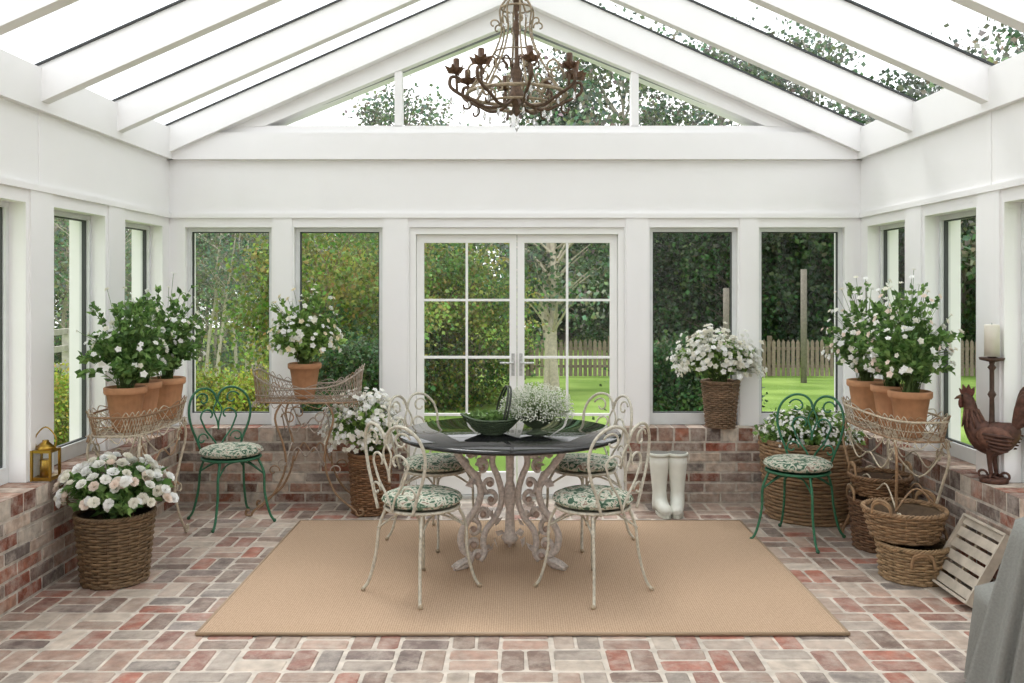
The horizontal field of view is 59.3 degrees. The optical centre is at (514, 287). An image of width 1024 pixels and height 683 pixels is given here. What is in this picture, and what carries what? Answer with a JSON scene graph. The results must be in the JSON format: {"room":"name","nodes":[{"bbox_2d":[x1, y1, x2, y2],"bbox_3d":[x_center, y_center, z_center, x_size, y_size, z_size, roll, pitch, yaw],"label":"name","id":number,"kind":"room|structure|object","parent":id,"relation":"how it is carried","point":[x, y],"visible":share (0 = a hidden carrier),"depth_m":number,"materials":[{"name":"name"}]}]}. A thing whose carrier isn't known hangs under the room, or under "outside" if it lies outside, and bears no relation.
{"room":"sunroom","nodes":[
{"label":"sunroom","id":0,"kind":"room"},
{"bbox_2d":[0,49,178,616],"bbox_3d":[-2.724,0.250,2.725,0.451,2.900,8.650,0,0,0],"label":"wall","id":1,"kind":"structure","parent":0,"point":[69,154],"depth_m":5.04,"materials":[{"name":"paint"}]},
{"bbox_2d":[0,201,8,485],"bbox_3d":[-2.740,0.291,4.500,0.060,1.500,0.638,0,0,0],"label":"window","id":2,"kind":"structure","parent":1,"relation":"in","point":[4,206],"depth_m":4.79,"materials":[{"name":"white wood"}]},
{"bbox_2d":[30,426,60,481],"bbox_3d":[-2.555,0.898,4.900,0.130,0.289,0.130,0,0,0],"label":"brass lantern","id":3,"kind":"object","parent":1,"relation":"on","point":[45,447],"visible":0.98,"depth_m":4.87,"materials":[{"name":"gold metal"}]},
{"bbox_2d":[54,210,90,464],"bbox_3d":[-2.740,0.291,5.435,0.060,1.500,0.638,0,0,0],"label":"window","id":4,"kind":"structure","parent":1,"relation":"in","point":[71,449],"depth_m":5.72,"materials":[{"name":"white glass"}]},
{"bbox_2d":[125,222,149,312],"bbox_3d":[-2.740,0.291,6.370,0.060,1.500,0.638,0,0,0],"label":"window","id":5,"kind":"structure","parent":1,"relation":"in","point":[145,230],"depth_m":6.66,"materials":[{"name":"white wood"}]},
{"bbox_2d":[72,504,156,590],"bbox_3d":[-2.190,1.408,4.930,0.429,0.384,0.429,0,0,0],"label":"wicker basket","id":6,"kind":"object","parent":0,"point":[114,548],"depth_m":4.78,"materials":[{"name":"brown wicker"}]},
{"bbox_2d":[0,499,972,682],"bbox_3d":[0.000,1.660,2.723,5.700,0.120,8.653,0,0,0],"label":"floor","id":7,"kind":"structure","parent":0,"point":[67,632],"depth_m":4.10,"materials":[{"name":"brick"}]},
{"bbox_2d":[51,451,178,590],"bbox_3d":[-2.176,1.250,4.940,0.646,0.700,0.561,0,0,22],"label":"potted plant","id":8,"kind":"object","parent":7,"relation":"on","point":[113,545],"visible":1,"depth_m":4.79,"materials":[{"name":"wicker"}]},
{"bbox_2d":[85,395,188,532],"bbox_3d":[-2.280,1.147,5.470,0.384,0.901,0.881,0,0,0],"label":"wire plant stand","id":9,"kind":"object","parent":7,"relation":"on","point":[107,432],"visible":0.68,"depth_m":5.24,"materials":[{"name":"metal"}]},
{"bbox_2d":[75,287,170,432],"bbox_3d":[-2.248,0.410,5.201,0.475,0.837,0.501,0,0,24],"label":"potted gardenia","id":10,"kind":"object","parent":9,"relation":"on","point":[126,359],"visible":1,"depth_m":5.14,"materials":[{"name":"plant"}]},
{"bbox_2d":[103,384,147,432],"bbox_3d":[-2.250,0.698,5.200,0.236,0.260,0.235,0,0,0],"label":"terracotta pot","id":11,"kind":"object","parent":10,"relation":"on","point":[121,398],"depth_m":5.13,"materials":[{"name":"orange ceramic"}]},
{"bbox_2d":[113,300,181,425],"bbox_3d":[-2.269,0.448,5.467,0.394,0.759,0.438,0,0,25],"label":"potted gardenia","id":12,"kind":"object","parent":9,"relation":"on","point":[151,397],"visible":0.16,"depth_m":5.45,"materials":[{"name":"plant"}]},
{"bbox_2d":[136,380,161,425],"bbox_3d":[-2.270,0.698,5.470,0.236,0.260,0.235,0,0,0],"label":"terracotta pot","id":13,"kind":"object","parent":12,"relation":"on","point":[151,397],"depth_m":5.42,"materials":[{"name":"ceramic"}]},
{"bbox_2d":[132,271,206,418],"bbox_3d":[-2.233,0.361,5.732,0.512,0.935,0.493,0,0,35],"label":"potted gardenia","id":14,"kind":"object","parent":9,"relation":"on","point":[170,392],"visible":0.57,"depth_m":5.69,"materials":[{"name":"plant"}]},
{"bbox_2d":[149,376,185,418],"bbox_3d":[-2.220,0.698,5.730,0.236,0.260,0.235,0,0,0],"label":"terracotta pot","id":15,"kind":"object","parent":14,"relation":"on","point":[170,392],"depth_m":5.66,"materials":[{"name":"ceramic"}]},
{"bbox_2d":[187,385,275,532],"bbox_3d":[-1.963,1.151,6.206,0.460,0.905,0.496,0,0,-40],"label":"cafe chair","id":16,"kind":"object","parent":7,"relation":"on","point":[241,452],"visible":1,"depth_m":6.18,"materials":[{"name":"metal"}]},
{"bbox_2d":[199,442,263,458],"bbox_3d":[-1.950,1.115,6.190,0.427,0.067,0.428,0,0,-40],"label":"seat cushion","id":17,"kind":"object","parent":16,"relation":"on","point":[227,450],"depth_m":6.08,"materials":[{"name":"fabric"}]},
{"bbox_2d":[245,363,364,516],"bbox_3d":[-1.470,1.070,6.420,0.838,1.056,0.385,0,0,0],"label":"wire plant stand","id":18,"kind":"object","parent":7,"relation":"on","point":[358,376],"visible":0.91,"depth_m":6.30,"materials":[{"name":"metal"}]},
{"bbox_2d":[265,281,347,399],"bbox_3d":[-1.492,0.366,6.413,0.563,0.844,0.554,0,0,40],"label":"potted flowers","id":19,"kind":"object","parent":18,"relation":"on","point":[305,338],"visible":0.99,"depth_m":6.34,"materials":[{"name":"green plant"}]},
{"bbox_2d":[316,387,415,516],"bbox_3d":[-1.067,1.152,6.406,0.728,0.896,0.488,0,0,-5],"label":"flower basket","id":20,"kind":"object","parent":7,"relation":"on","point":[374,410],"visible":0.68,"depth_m":6.31,"materials":[{"name":"wicker"}]},
{"bbox_2d":[195,520,849,635],"bbox_3d":[0.035,1.591,5.140,3.017,0.017,2.017,0,0,0],"label":"jute rug","id":21,"kind":"object","parent":7,"relation":"on","point":[707,577],"visible":0.93,"depth_m":4.82,"materials":[{"name":"beige carpet"}]},
{"bbox_2d":[361,421,481,609],"bbox_3d":[-0.503,1.138,4.734,0.460,0.905,0.496,0,0,40],"label":"dining chair","id":22,"kind":"object","parent":21,"relation":"on","point":[422,500],"visible":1,"depth_m":4.61,"materials":[{"name":"metal"}]},
{"bbox_2d":[381,484,462,510],"bbox_3d":[-0.490,1.101,4.750,0.427,0.067,0.428,0,0,40],"label":"seat cushion","id":23,"kind":"object","parent":22,"relation":"on","point":[432,497],"depth_m":4.63,"materials":[{"name":"fabric"}]},
{"bbox_2d":[385,392,481,552],"bbox_3d":[-0.516,1.138,5.713,0.496,0.905,0.460,0,0,38],"label":"dining chair","id":24,"kind":"object","parent":21,"relation":"on","point":[440,465],"visible":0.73,"depth_m":5.65,"materials":[{"name":"metal"}]},
{"bbox_2d":[402,453,469,471],"bbox_3d":[-0.500,1.101,5.700,0.428,0.067,0.427,0,0,38],"label":"seat cushion","id":25,"kind":"object","parent":24,"relation":"on","point":[436,462],"depth_m":5.57,"materials":[{"name":"fabric"}]},
{"bbox_2d":[398,418,620,570],"bbox_3d":[-0.030,1.216,5.250,1.289,0.757,1.289,0,0,-28],"label":"round dining table","id":26,"kind":"object","parent":21,"relation":"on","point":[455,436],"visible":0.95,"depth_m":5.13,"materials":[{"name":"white metal"}]},
{"bbox_2d":[460,385,520,434],"bbox_3d":[-0.130,0.699,5.170,0.372,0.275,0.262,0,0,-12],"label":"bowl","id":27,"kind":"object","parent":26,"relation":"on","point":[485,422],"visible":0.95,"depth_m":5.10,"materials":[{"name":"ceramic"}]},
{"bbox_2d":[462,408,517,420],"bbox_3d":[-0.136,0.730,5.170,0.339,0.076,0.257,0,0,-12],"label":"greenery","id":28,"kind":"object","parent":27,"relation":"on","point":[484,415],"depth_m":5.10,"materials":[{"name":"green plant"}]},
{"bbox_2d":[498,382,574,434],"bbox_3d":[0.122,0.688,5.180,0.448,0.298,0.347,0,0,0],"label":"potted plant","id":29,"kind":"object","parent":26,"relation":"on","point":[534,413],"visible":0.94,"depth_m":5.12,"materials":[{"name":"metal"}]},
{"bbox_2d":[520,416,554,434],"bbox_3d":[0.125,0.783,5.180,0.229,0.108,0.208,0,0,0],"label":"pedestal bowl","id":30,"kind":"object","parent":29,"relation":"on","point":[536,425],"depth_m":5.12,"materials":[{"name":"glass"}]},
{"bbox_2d":[538,392,634,552],"bbox_3d":[0.456,1.138,5.713,0.496,0.905,0.460,0,0,-38],"label":"dining chair","id":31,"kind":"object","parent":21,"relation":"on","point":[572,464],"visible":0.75,"depth_m":5.65,"materials":[{"name":"metal"}]},
{"bbox_2d":[551,453,617,471],"bbox_3d":[0.440,1.101,5.700,0.428,0.067,0.427,0,0,-38],"label":"seat cushion","id":32,"kind":"object","parent":31,"relation":"on","point":[571,462],"depth_m":5.58,"materials":[{"name":"fabric"}]},
{"bbox_2d":[533,421,653,609],"bbox_3d":[0.423,1.138,4.734,0.460,0.905,0.496,0,0,-40],"label":"dining chair","id":33,"kind":"object","parent":21,"relation":"on","point":[592,500],"visible":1,"depth_m":4.61,"materials":[{"name":"metal"}]},
{"bbox_2d":[552,484,632,510],"bbox_3d":[0.410,1.101,4.750,0.427,0.067,0.428,0,0,-40],"label":"seat cushion","id":34,"kind":"object","parent":33,"relation":"on","point":[576,497],"depth_m":4.63,"materials":[{"name":"fabric"}]},
{"bbox_2d":[649,451,687,518],"bbox_3d":[1.095,1.387,6.364,0.281,0.427,0.283,0,0,0],"label":"gumboots","id":35,"kind":"object","parent":7,"relation":"on","point":[661,462],"visible":1,"depth_m":6.37,"materials":[{"name":"white rubber"}]},
{"bbox_2d":[749,393,845,553],"bbox_3d":[1.813,1.151,5.746,0.460,0.905,0.496,0,0,40],"label":"cafe chair","id":36,"kind":"object","parent":7,"relation":"on","point":[799,466],"visible":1,"depth_m":5.71,"materials":[{"name":"metal"}]},
{"bbox_2d":[763,454,832,472],"bbox_3d":[1.800,1.115,5.730,0.427,0.067,0.428,0,0,40],"label":"seat cushion","id":37,"kind":"object","parent":36,"relation":"on","point":[779,463],"depth_m":5.63,"materials":[{"name":"fabric"}]},
{"bbox_2d":[752,403,867,526],"bbox_3d":[2.067,1.207,6.319,0.768,0.786,0.717,0,0,19],"label":"potted plant","id":38,"kind":"object","parent":7,"relation":"on","point":[797,511],"visible":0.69,"depth_m":6.08,"materials":[{"name":"wicker"}]},
{"bbox_2d":[846,484,914,553],"bbox_3d":[2.249,1.405,5.550,0.388,0.390,0.389,0,0,36],"label":"basket","id":39,"kind":"object","parent":7,"relation":"on","point":[862,541],"visible":0.32,"depth_m":5.49,"materials":[{"name":"wicker"}]},
{"bbox_2d":[846,461,913,497],"bbox_3d":[2.249,1.171,5.550,0.388,0.212,0.389,0,0,36],"label":"basket","id":40,"kind":"object","parent":39,"relation":"on","point":[865,486],"visible":0.92,"depth_m":5.47,"materials":[{"name":"wicker"}]},
{"bbox_2d":[839,396,954,577],"bbox_3d":[2.270,1.153,5.420,0.384,0.891,0.982,0,0,0],"label":"wire plant stand","id":41,"kind":"object","parent":7,"relation":"on","point":[928,437],"visible":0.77,"depth_m":5.09,"materials":[{"name":"metal"}]},
{"bbox_2d":[821,276,906,421],"bbox_3d":[2.211,0.379,5.687,0.538,0.919,0.543,0,0,19],"label":"potted gardenia","id":42,"kind":"object","parent":41,"relation":"on","point":[861,395],"visible":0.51,"depth_m":5.64,"materials":[{"name":"plant"}]},
{"bbox_2d":[846,378,884,421],"bbox_3d":[2.220,0.708,5.690,0.236,0.260,0.235,0,0,0],"label":"terracotta pot","id":43,"kind":"object","parent":42,"relation":"on","point":[861,395],"depth_m":5.62,"materials":[{"name":"orange ceramic"}]},
{"bbox_2d":[847,289,916,429],"bbox_3d":[2.247,0.422,5.389,0.459,0.832,0.468,0,0,42],"label":"potted gardenia","id":44,"kind":"object","parent":41,"relation":"on","point":[883,404],"visible":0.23,"depth_m":5.35,"materials":[{"name":"plant"}]},
{"bbox_2d":[870,383,903,429],"bbox_3d":[2.250,0.708,5.380,0.236,0.260,0.235,0,0,0],"label":"terracotta pot","id":45,"kind":"object","parent":44,"relation":"on","point":[883,404],"depth_m":5.33,"materials":[{"name":"ceramic"}]},
{"bbox_2d":[856,268,963,437],"bbox_3d":[2.241,0.362,5.069,0.532,0.952,0.494,0,0,-7],"label":"potted gardenia","id":46,"kind":"object","parent":41,"relation":"on","point":[913,351],"visible":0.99,"depth_m":5.02,"materials":[{"name":"plant"}]},
{"bbox_2d":[887,388,932,437],"bbox_3d":[2.230,0.708,5.080,0.236,0.260,0.235,0,0,0],"label":"terracotta pot","id":47,"kind":"object","parent":46,"relation":"on","point":[907,403],"depth_m":5.01,"materials":[{"name":"orange ceramic"}]},
{"bbox_2d":[874,527,950,587],"bbox_3d":[2.200,1.460,4.980,0.399,0.280,0.398,0,0,42],"label":"basket","id":48,"kind":"object","parent":7,"relation":"on","point":[916,566],"visible":0.74,"depth_m":4.83,"materials":[{"name":"wicker"}]},
{"bbox_2d":[860,489,949,545],"bbox_3d":[2.170,1.271,5.020,0.458,0.241,0.459,0,0,31],"label":"basket","id":49,"kind":"object","parent":48,"relation":"on","point":[919,523],"visible":0.99,"depth_m":4.89,"materials":[{"name":"wicker"}]},
{"bbox_2d":[932,513,1008,607],"bbox_3d":[2.349,1.401,4.661,0.244,0.373,0.422,0,0,0],"label":"wooden tray","id":50,"kind":"object","parent":7,"relation":"on","point":[961,530],"visible":0.83,"depth_m":4.63,"materials":[{"name":"paint"}]},
{"bbox_2d":[964,517,1023,682],"bbox_3d":[1.977,1.172,3.162,1.142,0.856,0.898,0,0,0],"label":"armchair","id":51,"kind":"object","parent":7,"relation":"on","point":[995,649],"visible":1,"depth_m":2.92,"materials":[{"name":"grey fabric"}]},
{"bbox_2d":[166,5,861,502],"bbox_3d":[0.000,-0.335,6.875,5.700,4.070,0.351,0,0,0],"label":"wall","id":52,"kind":"structure","parent":0,"point":[262,171],"depth_m":6.81,"materials":[{"name":"paint"}]},
{"bbox_2d":[188,228,271,423],"bbox_3d":[-2.172,0.291,6.900,0.653,1.500,0.060,0,0,0],"label":"window","id":53,"kind":"structure","parent":52,"relation":"in","point":[257,417],"depth_m":6.87,"materials":[{"name":"white wood"}]},
{"bbox_2d":[296,228,381,423],"bbox_3d":[-1.340,0.291,6.900,0.668,1.500,0.060,0,0,0],"label":"window","id":54,"kind":"structure","parent":52,"relation":"in","point":[307,415],"depth_m":6.87,"materials":[{"name":"white wood"}]},
{"bbox_2d":[324,28,705,104],"bbox_3d":[0.000,-1.619,6.916,3.805,0.779,0.047,0,0,0],"label":"beam","id":55,"kind":"structure","parent":52,"relation":"in","point":[496,34],"depth_m":6.89,"materials":[{"name":"wood"}]},
{"bbox_2d":[410,228,623,498],"bbox_3d":[0.015,0.572,6.900,1.628,2.061,0.120,0,0,0],"label":"door","id":56,"kind":"structure","parent":52,"relation":"in","point":[516,237],"depth_m":6.88,"materials":[{"name":"white wood"}]},
{"bbox_2d":[500,353,533,375],"bbox_3d":[0.015,0.585,6.854,0.261,0.170,0.053,0,0,0],"label":"door handle","id":57,"kind":"object","parent":56,"relation":"attached to","point":[512,362],"depth_m":6.87,"materials":[{"name":"metal"}]},
{"bbox_2d":[650,228,735,423],"bbox_3d":[1.355,0.291,6.900,0.668,1.500,0.060,0,0,0],"label":"window","id":58,"kind":"structure","parent":52,"relation":"in","point":[656,417],"depth_m":6.87,"materials":[{"name":"white wood"}]},
{"bbox_2d":[666,322,767,428],"bbox_3d":[1.511,0.645,6.702,0.739,0.796,0.392,0,0,-3],"label":"flower basket","id":59,"kind":"object","parent":52,"relation":"on","point":[720,394],"visible":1,"depth_m":6.65,"materials":[{"name":"wicker"}]},
{"bbox_2d":[700,378,740,428],"bbox_3d":[1.540,0.866,6.750,0.300,0.354,0.299,0,0,0],"label":"wicker basket","id":60,"kind":"object","parent":59,"relation":"on","point":[720,395],"depth_m":6.65,"materials":[{"name":"brown wicker"}]},
{"bbox_2d":[759,228,841,423],"bbox_3d":[2.175,0.291,6.900,0.648,1.500,0.060,0,0,0],"label":"window","id":61,"kind":"structure","parent":52,"relation":"in","point":[838,231],"depth_m":6.87,"materials":[{"name":"white wood"}]},
{"bbox_2d":[757,434,863,526],"bbox_3d":[2.068,1.323,6.320,0.712,0.554,0.709,0,0,0],"label":"wicker basket","id":62,"kind":"object","parent":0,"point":[797,511],"depth_m":6.04,"materials":[{"name":"brown wicker"}]},
{"bbox_2d":[852,51,1023,581],"bbox_3d":[2.724,0.250,2.725,0.451,2.900,8.650,0,0,0],"label":"wall","id":63,"kind":"structure","parent":0,"point":[960,154],"depth_m":5.20,"materials":[{"name":"paint"}]},
{"bbox_2d":[880,222,904,378],"bbox_3d":[2.740,0.291,6.370,0.060,1.500,0.638,0,0,0],"label":"window","id":64,"kind":"structure","parent":63,"relation":"in","point":[884,230],"depth_m":6.66,"materials":[{"name":"white wood"}]},
{"bbox_2d":[939,210,975,464],"bbox_3d":[2.740,0.291,5.435,0.060,1.500,0.638,0,0,0],"label":"window","id":65,"kind":"structure","parent":63,"relation":"in","point":[961,450],"depth_m":5.72,"materials":[{"name":"white wood"}]},
{"bbox_2d":[954,324,1023,484],"bbox_3d":[2.575,0.615,4.825,0.183,0.855,0.428,0,0,-42],"label":"candle holder","id":66,"kind":"object","parent":63,"relation":"on","point":[992,438],"visible":1,"depth_m":4.80,"materials":[{"name":"metal"}]},
{"bbox_2d":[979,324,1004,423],"bbox_3d":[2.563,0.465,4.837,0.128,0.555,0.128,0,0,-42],"label":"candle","id":67,"kind":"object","parent":66,"relation":"on","point":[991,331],"depth_m":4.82,"materials":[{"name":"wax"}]},
{"bbox_2d":[1021,202,1023,482],"bbox_3d":[2.740,0.291,4.500,0.060,1.500,0.638,0,0,0],"label":"window","id":68,"kind":"structure","parent":63,"relation":"in","point":[1022,203],"depth_m":4.81,"materials":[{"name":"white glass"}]},
{"label":"outside","id":69,"kind":"structure","parent":0,"visible":0},
{"bbox_2d":[54,328,975,470],"bbox_3d":[0.000,2.221,10.000,120.000,0.902,100.000,0,0,0],"label":"lawn","id":70,"kind":"structure","parent":69,"point":[580,388],"depth_m":20.94,"materials":[{"name":"green plant"}]},
{"bbox_2d":[54,360,68,445],"bbox_3d":[-5.061,1.579,10.630,2.069,1.552,2.245,0,0,-30],"label":"hedge","id":71,"kind":"object","parent":70,"relation":"on","point":[61,384],"visible":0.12,"depth_m":10.15,"materials":[{"name":"plant"}]},
{"bbox_2d":[54,219,68,372],"bbox_3d":[-11.664,0.070,21.572,3.704,5.220,3.674,0,0,13],"label":"eucalyptus tree","id":72,"kind":"object","parent":70,"relation":"on","point":[58,357],"visible":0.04,"depth_m":21.41,"materials":[{"name":"green plant"}]},
{"bbox_2d":[54,328,68,374],"bbox_3d":[-6.990,1.215,9.060,0.120,1.170,14.120,0,0,0],"label":"fence","id":73,"kind":"object","parent":70,"relation":"on","point":[64,348],"visible":0.11,"depth_m":13.97,"materials":[{"name":"paint"}]},
{"bbox_2d":[54,263,125,345],"bbox_3d":[-20.739,-1.781,40.604,6.932,9.849,6.989,0,0,22],"label":"eucalyptus tree","id":74,"kind":"object","parent":70,"relation":"on","point":[57,298],"visible":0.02,"depth_m":40.12,"materials":[{"name":"green plant"}]},
{"bbox_2d":[54,218,131,375],"bbox_3d":[-10.663,-0.394,19.534,5.979,6.144,5.144,0,0,-24],"label":"trees","id":75,"kind":"object","parent":70,"relation":"on","point":[56,228],"visible":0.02,"depth_m":19.48,"materials":[{"name":"leaf"},{"name":"bark"}]},
{"bbox_2d":[54,218,229,327],"bbox_3d":[-8.440,-0.030,18.173,4.352,5.199,5.059,0,0,14],"label":"trees","id":76,"kind":"object","parent":70,"relation":"on","point":[128,248],"visible":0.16,"depth_m":17.33,"materials":[{"name":"leaf"},{"name":"bark"}]},
{"bbox_2d":[125,231,317,376],"bbox_3d":[-9.061,-0.220,26.458,6.439,6.617,5.540,0,0,18],"label":"trees","id":77,"kind":"object","parent":70,"relation":"on","point":[127,231],"visible":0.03,"depth_m":26.83,"materials":[{"name":"leaf"},{"name":"bark"}]},
{"bbox_2d":[196,359,261,410],"bbox_3d":[-3.958,1.579,10.574,2.069,1.552,2.245,0,0,39],"label":"hedge","id":78,"kind":"object","parent":70,"relation":"on","point":[202,377],"visible":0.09,"depth_m":10.45,"materials":[{"name":"plant"}]},
{"bbox_2d":[196,233,265,379],"bbox_3d":[-8.252,0.165,24.383,3.704,5.220,3.674,0,0,-41],"label":"eucalyptus tree","id":79,"kind":"object","parent":70,"relation":"on","point":[223,358],"visible":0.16,"depth_m":24.14,"materials":[{"name":"leaf"},{"name":"bark"}]},
{"bbox_2d":[196,354,319,410],"bbox_3d":[-2.875,1.579,10.557,2.245,1.552,2.069,0,0,-23],"label":"hedge","id":80,"kind":"object","parent":70,"relation":"on","point":[245,382],"visible":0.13,"depth_m":10.20,"materials":[{"name":"plant"}]},
{"bbox_2d":[196,233,364,383],"bbox_3d":[-6.806,-0.045,22.415,5.519,5.672,4.748,0,0,-44],"label":"trees","id":81,"kind":"object","parent":70,"relation":"on","point":[237,251],"visible":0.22,"depth_m":21.33,"materials":[{"name":"leaf"},{"name":"bark"}]},
{"bbox_2d":[204,233,464,421],"bbox_3d":[-2.772,0.574,13.452,4.096,3.890,4.036,0,0,-28],"label":"tree","id":82,"kind":"object","parent":70,"relation":"on","point":[358,278],"visible":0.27,"depth_m":12.98,"materials":[{"name":"leaf"},{"name":"bark"}]},
{"bbox_2d":[302,326,445,420],"bbox_3d":[-1.745,1.391,10.001,1.899,1.960,1.812,0,0,-32],"label":"tree","id":83,"kind":"object","parent":70,"relation":"on","point":[337,364],"visible":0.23,"depth_m":9.65,"materials":[{"name":"leaf"},{"name":"bark"}]},
{"bbox_2d":[342,75,471,258],"bbox_3d":[-5.404,-3.580,43.218,7.876,13.689,7.939,0,0,-41],"label":"eucalyptus tree","id":84,"kind":"object","parent":70,"relation":"on","point":[377,110],"visible":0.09,"depth_m":42.02,"materials":[{"name":"leaf"},{"name":"bark"}]},
{"bbox_2d":[307,233,534,412],"bbox_3d":[-1.960,0.511,16.985,4.746,4.507,4.676,0,0,23],"label":"tree","id":85,"kind":"object","parent":70,"relation":"on","point":[443,247],"visible":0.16,"depth_m":16.15,"materials":[{"name":"leaf"},{"name":"bark"}]},
{"bbox_2d":[374,125,540,375],"bbox_3d":[-1.332,-0.611,23.991,5.472,7.366,5.182,0,0,36],"label":"tree","id":86,"kind":"object","parent":70,"relation":"on","point":[497,245],"visible":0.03,"depth_m":24.12,"materials":[{"name":"leaf"},{"name":"bark"}]},
{"bbox_2d":[424,243,560,412],"bbox_3d":[-0.946,0.893,16.489,3.597,3.416,3.544,0,0,23],"label":"tree","id":87,"kind":"object","parent":70,"relation":"on","point":[499,336],"visible":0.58,"depth_m":15.87,"materials":[{"name":"leaf"},{"name":"bark"}]},
{"bbox_2d":[441,108,622,390],"bbox_3d":[0.732,-0.753,21.131,5.182,7.366,5.472,0,0,32],"label":"tree","id":88,"kind":"object","parent":70,"relation":"on","point":[552,286],"visible":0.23,"depth_m":20.91,"materials":[{"name":"leaf"},{"name":"bark"}]},
{"bbox_2d":[491,83,620,343],"bbox_3d":[2.399,-3.227,43.181,8.646,13.363,8.305,0,0,-32],"label":"shade tree","id":89,"kind":"object","parent":70,"relation":"on","point":[561,334],"visible":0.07,"depth_m":42.05,"materials":[{"name":"green plant"}]},
{"bbox_2d":[492,48,624,342],"bbox_3d":[1.577,-4.330,44.256,8.892,15.332,8.821,0,0,42],"label":"eucalyptus tree","id":90,"kind":"object","parent":70,"relation":"on","point":[534,94],"visible":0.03,"depth_m":42.47,"materials":[{"name":"leaf"},{"name":"bark"}]},
{"bbox_2d":[537,2,718,274],"bbox_3d":[4.741,-4.954,41.163,9.608,16.700,9.685,0,0,-9],"label":"eucalyptus tree","id":91,"kind":"object","parent":70,"relation":"on","point":[591,81],"visible":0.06,"depth_m":39.65,"materials":[{"name":"leaf"},{"name":"bark"}]},
{"bbox_2d":[563,233,709,359],"bbox_3d":[4.620,-0.280,34.294,5.544,7.176,5.471,0,0,12],"label":"shade tree","id":92,"kind":"object","parent":70,"relation":"on","point":[660,295],"visible":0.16,"depth_m":33.44,"materials":[{"name":"leaf"},{"name":"bark"}]},
{"bbox_2d":[619,91,728,338],"bbox_3d":[6.726,-2.877,38.349,6.988,12.146,7.044,0,0,-35],"label":"shade tree","id":93,"kind":"object","parent":70,"relation":"on","point":[700,113],"visible":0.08,"depth_m":37.31,"materials":[{"name":"leaf"},{"name":"bark"}]},
{"bbox_2d":[592,326,775,452],"bbox_3d":[1.698,1.358,9.295,1.812,1.960,1.899,0,0,4],"label":"tree","id":94,"kind":"object","parent":70,"relation":"on","point":[671,392],"visible":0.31,"depth_m":8.92,"materials":[{"name":"leaf"},{"name":"bark"}]},
{"bbox_2d":[448,336,975,375],"bbox_3d":[10.012,2.042,27.070,24.025,1.200,0.140,0,0,0],"label":"picket fence","id":95,"kind":"object","parent":70,"relation":"on","point":[770,348],"visible":0.3,"depth_m":27.00,"materials":[{"name":"weathered bare wood"}]},
{"bbox_2d":[628,7,809,318],"bbox_3d":[8.872,-4.517,40.243,9.130,15.742,9.057,0,0,-3],"label":"eucalyptus tree","id":96,"kind":"object","parent":70,"relation":"on","point":[753,69],"visible":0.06,"depth_m":38.96,"materials":[{"name":"leaf"},{"name":"bark"}]},
{"bbox_2d":[653,233,831,362],"bbox_3d":[7.989,-0.897,33.356,6.706,8.680,6.618,0,0,6],"label":"shade tree","id":97,"kind":"object","parent":70,"relation":"on","point":[700,243],"visible":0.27,"depth_m":32.38,"materials":[{"name":"leaf"},{"name":"bark"}]},
{"bbox_2d":[723,269,806,382],"bbox_3d":[6.725,1.112,24.250,2.178,3.224,0.165,0,0,14],"label":"posts","id":98,"kind":"object","parent":70,"relation":"on","point":[803,271],"visible":0.56,"depth_m":23.94,"materials":[{"name":"weathered bare wood"}]},
{"bbox_2d":[713,18,918,280],"bbox_3d":[13.685,-4.829,40.781,9.527,16.427,9.451,0,0,-15],"label":"eucalyptus tree","id":99,"kind":"object","parent":70,"relation":"on","point":[819,46],"visible":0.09,"depth_m":40.21,"materials":[{"name":"leaf"},{"name":"bark"}]},
{"bbox_2d":[762,100,962,364],"bbox_3d":[11.664,-1.609,32.735,7.942,10.417,8.047,0,0,-30],"label":"shade tree","id":100,"kind":"object","parent":70,"relation":"on","point":[817,318],"visible":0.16,"depth_m":31.57,"materials":[{"name":"leaf"},{"name":"bark"}]},
{"bbox_2d":[828,81,975,364],"bbox_3d":[15.813,-2.084,32.437,8.941,11.574,8.824,0,0,-15],"label":"shade tree","id":101,"kind":"object","parent":70,"relation":"on","point":[968,306],"visible":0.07,"depth_m":31.63,"materials":[{"name":"green plant"}]},
{"bbox_2d":[854,68,975,314],"bbox_3d":[19.205,-3.719,42.537,8.999,14.480,9.369,0,0,-27],"label":"shade tree","id":102,"kind":"object","parent":70,"relation":"on","point":[912,81],"visible":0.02,"depth_m":42.13,"materials":[{"name":"leaf"},{"name":"bark"}]},
{"bbox_2d":[900,17,1023,283],"bbox_3d":[15.870,-4.205,27.228,8.733,15.058,8.663,0,0,-5],"label":"eucalyptus tree","id":103,"kind":"object","parent":70,"relation":"on","point":[967,239],"visible":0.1,"depth_m":28.12,"materials":[{"name":"green plant"}]},
{"bbox_2d":[961,31,1020,302],"bbox_3d":[13.032,-2.433,18.922,6.923,10.700,6.650,0,0,-22],"label":"shade tree","id":104,"kind":"object","parent":70,"relation":"on","point":[1017,34],"visible":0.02,"depth_m":20.42,"materials":[{"name":"leaf"},{"name":"bark"}]},
{"bbox_3d":[0.000,-1.764,2.725,5.540,1.233,8.650,0,0,0],"label":"ceiling","id":105,"kind":"structure","parent":0,"visible":0},
{"bbox_2d":[0,0,1023,151],"bbox_3d":[0.000,-1.695,2.605,5.240,1.390,8.410,0,0,0],"label":"rafters","id":106,"kind":"object","parent":105,"relation":"attached to","point":[184,22],"visible":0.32,"depth_m":5.84,"materials":[{"name":"white paint"}]},
{"bbox_2d":[444,0,586,131],"bbox_3d":[0.010,-1.534,5.250,0.785,1.248,0.785,0,0,11],"label":"chandelier","id":107,"kind":"object","parent":106,"relation":"hanging from","point":[516,98],"visible":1,"depth_m":5.19,"materials":[{"name":"metal"}]},
{"bbox_2d":[34,0,995,125],"bbox_3d":[0.000,-1.767,3.165,5.440,1.222,7.770,0,0,0],"label":"seal","id":108,"kind":"object","parent":105,"relation":"attached to","point":[178,1],"visible":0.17,"depth_m":5.83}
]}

